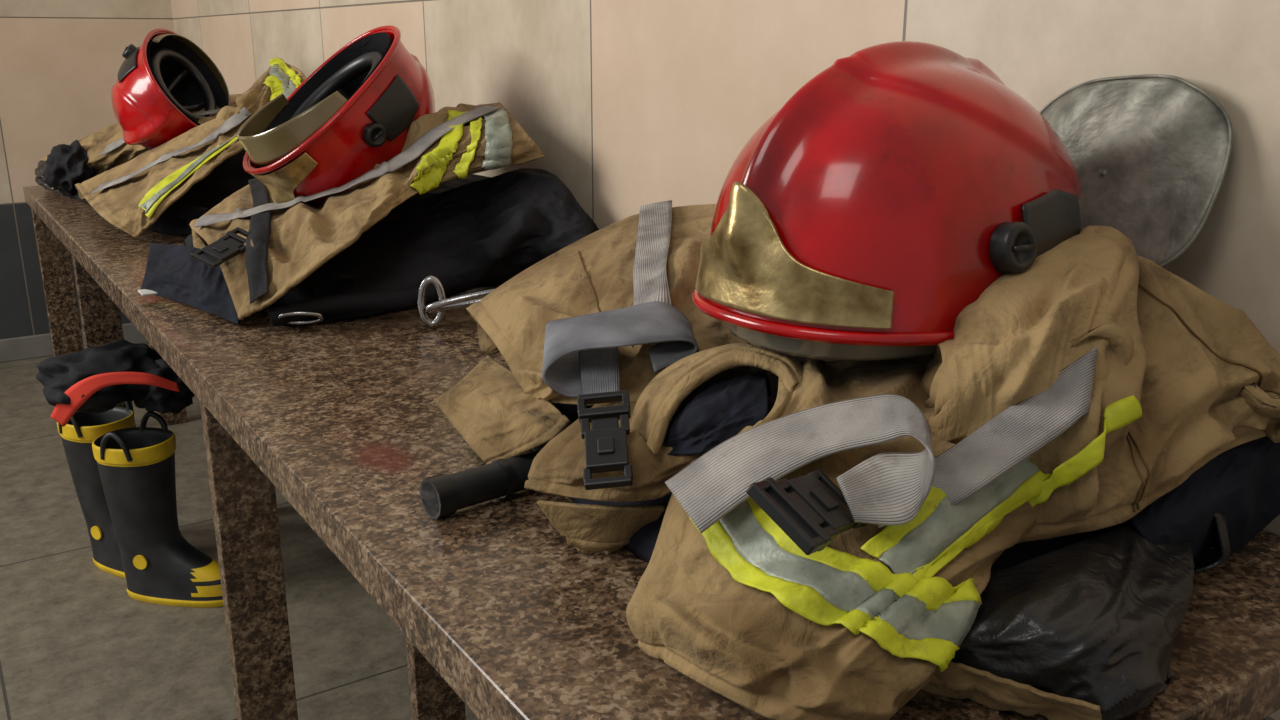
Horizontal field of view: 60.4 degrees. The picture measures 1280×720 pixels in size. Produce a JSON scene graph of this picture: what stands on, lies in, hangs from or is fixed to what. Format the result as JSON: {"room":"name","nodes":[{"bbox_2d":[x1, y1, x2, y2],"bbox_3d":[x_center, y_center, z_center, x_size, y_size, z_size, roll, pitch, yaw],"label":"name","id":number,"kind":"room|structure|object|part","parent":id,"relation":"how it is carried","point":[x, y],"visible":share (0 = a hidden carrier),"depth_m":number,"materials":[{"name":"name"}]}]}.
{"room":"emergency services station","nodes":[
{"label":"emergency services station","id":0,"kind":"room"},
{"bbox_2d":[0,0,173,338],"bbox_3d":[-3.386,-1.075,3.163,4.020,2.600,0.100,-10,19,-32],"label":"wall","id":1,"kind":"structure","parent":0,"point":[61,61],"depth_m":4.01,"materials":[{"name":"tile"}]},
{"bbox_2d":[0,323,147,362],"bbox_3d":[-3.395,0.154,3.439,3.920,0.085,0.020,-10,19,-32],"label":"baseboard","id":2,"kind":"structure","parent":1,"relation":"attached to","point":[33,346],"depth_m":4.13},
{"bbox_2d":[0,343,478,719],"bbox_3d":[-1.790,0.897,1.214,4.020,0.100,5.900,-10,19,-32],"label":"floor","id":3,"kind":"structure","parent":0,"point":[75,645],"depth_m":2.26,"materials":[{"name":"tile"}]},
{"bbox_2d":[57,401,134,578],"bbox_3d":[-1.145,0.283,2.439,0.274,0.395,0.146,8,18,25],"label":"rubber boot","id":4,"kind":"object","parent":3,"relation":"on","point":[78,435],"visible":0.48,"depth_m":2.42,"materials":[{"name":"black rubber"}]},
{"bbox_2d":[92,411,223,607],"bbox_3d":[-0.993,0.319,2.317,0.274,0.395,0.146,3,16,10],"label":"rubber boot","id":5,"kind":"object","parent":3,"relation":"on","point":[136,465],"visible":0.91,"depth_m":2.31,"materials":[{"name":"black rubber"}]},
{"bbox_2d":[36,338,194,426],"bbox_3d":[-1.085,0.047,2.296,0.295,0.152,0.278,-10,19,-32],"label":"bundle","id":6,"kind":"object","parent":5,"relation":"on","point":[97,379],"visible":0.84,"depth_m":2.24,"materials":[{"name":"fabric"}]},
{"bbox_2d":[23,186,1279,719],"bbox_3d":[-0.582,0.198,2.095,0.653,0.750,3.292,-10,19,-32],"label":"bench","id":7,"kind":"object","parent":3,"relation":"on","point":[502,618],"visible":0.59,"depth_m":1.05,"materials":[{"name":"brown stone"}]},
{"bbox_3d":[-1.676,-0.102,3.205,0.078,0.707,0.032,-10,19,-32],"label":"leg","id":8,"kind":"part","parent":7,"relation":"part of","materials":[{"name":"brown stone"}]},
{"bbox_2d":[35,140,93,197],"bbox_3d":[-1.551,-0.521,2.966,0.142,0.150,0.409,-10,19,-32],"label":"gloves","id":9,"kind":"object","parent":7,"relation":"on","point":[65,167],"visible":0.89,"depth_m":2.84,"materials":[{"name":"fabric"}]},
{"bbox_3d":[-1.214,0.094,2.532,0.078,0.707,0.032,-10,19,-32],"label":"leg","id":10,"kind":"part","parent":7,"relation":"part of","materials":[{"name":"brown stone"}]},
{"bbox_3d":[-1.460,-0.142,3.342,0.080,0.707,0.032,-10,19,-32],"label":"leg","id":11,"kind":"part","parent":7,"relation":"part of","materials":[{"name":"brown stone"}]},
{"bbox_2d":[41,58,305,237],"bbox_3d":[-1.118,-0.569,2.749,0.614,0.358,1.169,-10,19,-32],"label":"jacket","id":12,"kind":"object","parent":7,"relation":"on","point":[163,188],"visible":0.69,"depth_m":2.44,"materials":[{"name":"beige fabric"}]},
{"bbox_3d":[-1.248,-0.577,2.928,0.899,0.253,0.392,7,18,23],"label":"second leg panel","id":13,"kind":"part","parent":12,"relation":"part of","materials":[{"name":"beige fabric"}]},
{"bbox_2d":[111,28,231,149],"bbox_3d":[-1.158,-0.661,2.708,0.266,0.299,0.345,0,16,-1],"label":"helmet","id":14,"kind":"object","parent":12,"relation":"on","point":[158,86],"visible":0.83,"depth_m":2.62,"materials":[{"name":"red plastic"}]},
{"bbox_3d":[-1.231,-0.743,2.654,0.035,0.037,0.038,-10,19,-32],"label":"pivot knob","id":15,"kind":"part","parent":14,"relation":"part of","materials":[{"name":"black plastic"}]},
{"bbox_3d":[-0.901,-0.429,2.355,0.074,0.201,0.380,9,18,28],"label":"yellow trim","id":16,"kind":"part","parent":12,"relation":"part of","materials":[{"name":"yellow fabric"}]},
{"bbox_3d":[-0.904,-0.435,2.353,0.049,0.195,0.377,8,18,26],"label":"silver trim","id":17,"kind":"part","parent":12,"relation":"part of","materials":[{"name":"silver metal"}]},
{"bbox_3d":[-0.536,0.380,1.546,0.078,0.707,0.032,-10,19,-32],"label":"leg","id":18,"kind":"part","parent":7,"relation":"part of","materials":[{"name":"brown stone"}]},
{"bbox_2d":[138,102,543,324],"bbox_3d":[-0.531,-0.283,1.875,0.640,0.296,0.740,-10,19,-32],"label":"jacket","id":19,"kind":"object","parent":7,"relation":"on","point":[251,252],"visible":0.88,"depth_m":1.72,"materials":[{"name":"beige fabric"}]},
{"bbox_2d":[236,25,434,205],"bbox_3d":[-0.502,-0.401,1.870,0.349,0.322,0.286,-10,19,-32],"label":"helmet","id":20,"kind":"object","parent":19,"relation":"on","point":[355,112],"visible":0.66,"depth_m":1.78,"materials":[{"name":"red plastic"}]},
{"bbox_3d":[-0.602,-0.291,1.817,0.063,0.117,0.214,-13,21,-37],"label":"brass plate","id":21,"kind":"part","parent":20,"relation":"part of","materials":[{"name":"gold metal"}]},
{"bbox_3d":[-0.425,-0.361,1.769,0.038,0.039,0.020,-15,22,-42],"label":"pivot knob","id":22,"kind":"part","parent":20,"relation":"part of","materials":[{"name":"black plastic"}]},
{"bbox_3d":[-0.307,-0.336,1.766,0.059,0.117,0.202,3,16,10],"label":"yellow trim","id":23,"kind":"part","parent":19,"relation":"part of","materials":[{"name":"yellow fabric"}]},
{"bbox_3d":[-0.267,-0.344,1.771,0.040,0.092,0.143,1,16,4],"label":"yellow hem trim","id":24,"kind":"part","parent":19,"relation":"part of","materials":[{"name":"yellow fabric"}]},
{"bbox_3d":[-0.236,-0.357,1.773,0.050,0.085,0.169,-3,16,-11],"label":"silver trim","id":25,"kind":"part","parent":19,"relation":"part of","materials":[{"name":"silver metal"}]},
{"bbox_2d":[267,168,598,326],"bbox_3d":[-0.327,-0.195,1.744,0.511,0.201,0.329,-5,17,-17],"label":"jacket","id":26,"kind":"object","parent":7,"relation":"on","point":[526,216],"visible":0.71,"depth_m":1.70,"materials":[{"name":"fabric"}]},
{"bbox_3d":[-0.320,0.341,1.683,0.080,0.707,0.032,-10,19,-32],"label":"leg","id":27,"kind":"part","parent":7,"relation":"part of","materials":[{"name":"brown stone"}]},
{"bbox_2d":[417,275,495,327],"bbox_3d":[-0.240,-0.082,1.574,0.159,0.075,0.040,-2,16,-5],"label":"carabiner","id":28,"kind":"object","parent":7,"relation":"on","point":[442,305],"visible":0.8,"depth_m":1.57,"materials":[{"name":"metal"}]},
{"bbox_2d":[419,449,541,518],"bbox_3d":[-0.094,0.100,1.022,0.228,0.037,0.037,-13,21,-38],"label":"flashlight","id":29,"kind":"object","parent":7,"relation":"on","point":[441,495],"visible":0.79,"depth_m":0.97,"materials":[{"name":"black rubber"}]},
{"bbox_2d":[434,200,1279,719],"bbox_3d":[0.113,-0.009,1.002,0.552,0.260,0.864,-11,20,-34],"label":"jacket","id":30,"kind":"object","parent":7,"relation":"on","point":[1021,515],"visible":0.98,"depth_m":0.75,"materials":[{"name":"beige fabric"}]},
{"bbox_3d":[-0.050,-0.060,1.179,0.325,0.162,0.544,1,16,4],"label":"leg panel","id":31,"kind":"part","parent":30,"relation":"part of","materials":[{"name":"beige fabric"}]},
{"bbox_3d":[0.174,0.094,0.801,0.395,0.161,0.246,-15,22,-42],"label":"leg panel","id":32,"kind":"part","parent":30,"relation":"part of","materials":[{"name":"beige fabric"}]},
{"bbox_3d":[0.239,0.068,0.750,0.261,0.061,0.025,-15,22,-41],"label":"yellow leg","id":33,"kind":"part","parent":30,"relation":"part of","materials":[{"name":"yellow fabric"}]},
{"bbox_3d":[0.249,0.080,0.741,0.253,0.065,0.032,-14,22,-40],"label":"silver leg","id":34,"kind":"part","parent":30,"relation":"part of","materials":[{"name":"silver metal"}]},
{"bbox_2d":[692,41,1232,360],"bbox_3d":[0.237,-0.145,0.918,0.411,0.228,0.297,-10,19,-32],"label":"helmet","id":35,"kind":"object","parent":30,"relation":"on","point":[902,180],"visible":0.85,"depth_m":0.81,"materials":[{"name":"red plastic"}]},
{"bbox_3d":[0.094,-0.089,0.839,0.071,0.098,0.214,-10,19,-32],"label":"brass plate","id":36,"kind":"part","parent":35,"relation":"part of","materials":[{"name":"gold metal"}]},
{"bbox_3d":[0.273,-0.082,0.802,0.038,0.039,0.021,-10,19,-32],"label":"pivot knob","id":37,"kind":"part","parent":35,"relation":"part of","materials":[{"name":"black plastic"}]},
{"bbox_2d":[1042,78,1230,264],"bbox_3d":[0.412,-0.165,0.975,0.054,0.168,0.204,-10,19,-32],"label":"curtain","id":38,"kind":"object","parent":35,"relation":"hanging from","point":[1150,157],"depth_m":0.94,"materials":[{"name":"silver metal"}]},
{"bbox_3d":[0.259,0.087,0.733,0.247,0.067,0.019,-14,21,-39],"label":"yellow leg","id":39,"kind":"part","parent":30,"relation":"part of","materials":[{"name":"yellow fabric"}]},
{"bbox_3d":[0.308,-0.012,0.808,0.246,0.146,0.124,-10,19,-32],"label":"folded leg","id":40,"kind":"part","parent":30,"relation":"part of","materials":[{"name":"beige fabric"}]},
{"bbox_3d":[0.296,0.066,0.728,0.083,0.079,0.024,-3,17,-11],"label":"yellow trim","id":41,"kind":"part","parent":30,"relation":"part of","materials":[{"name":"yellow fabric"}]},
{"bbox_3d":[0.336,0.020,0.845,0.327,0.228,0.250,-10,19,-32],"label":"leg panel","id":42,"kind":"part","parent":30,"relation":"part of","materials":[{"name":"beige fabric"}]},
{"bbox_2d":[170,0,1279,719],"bbox_3d":[-0.126,-0.689,1.834,0.100,2.600,5.800,-10,19,-32],"label":"wall","id":43,"kind":"structure","parent":0,"point":[630,104],"depth_m":1.48,"materials":[{"name":"tile"}]}
]}

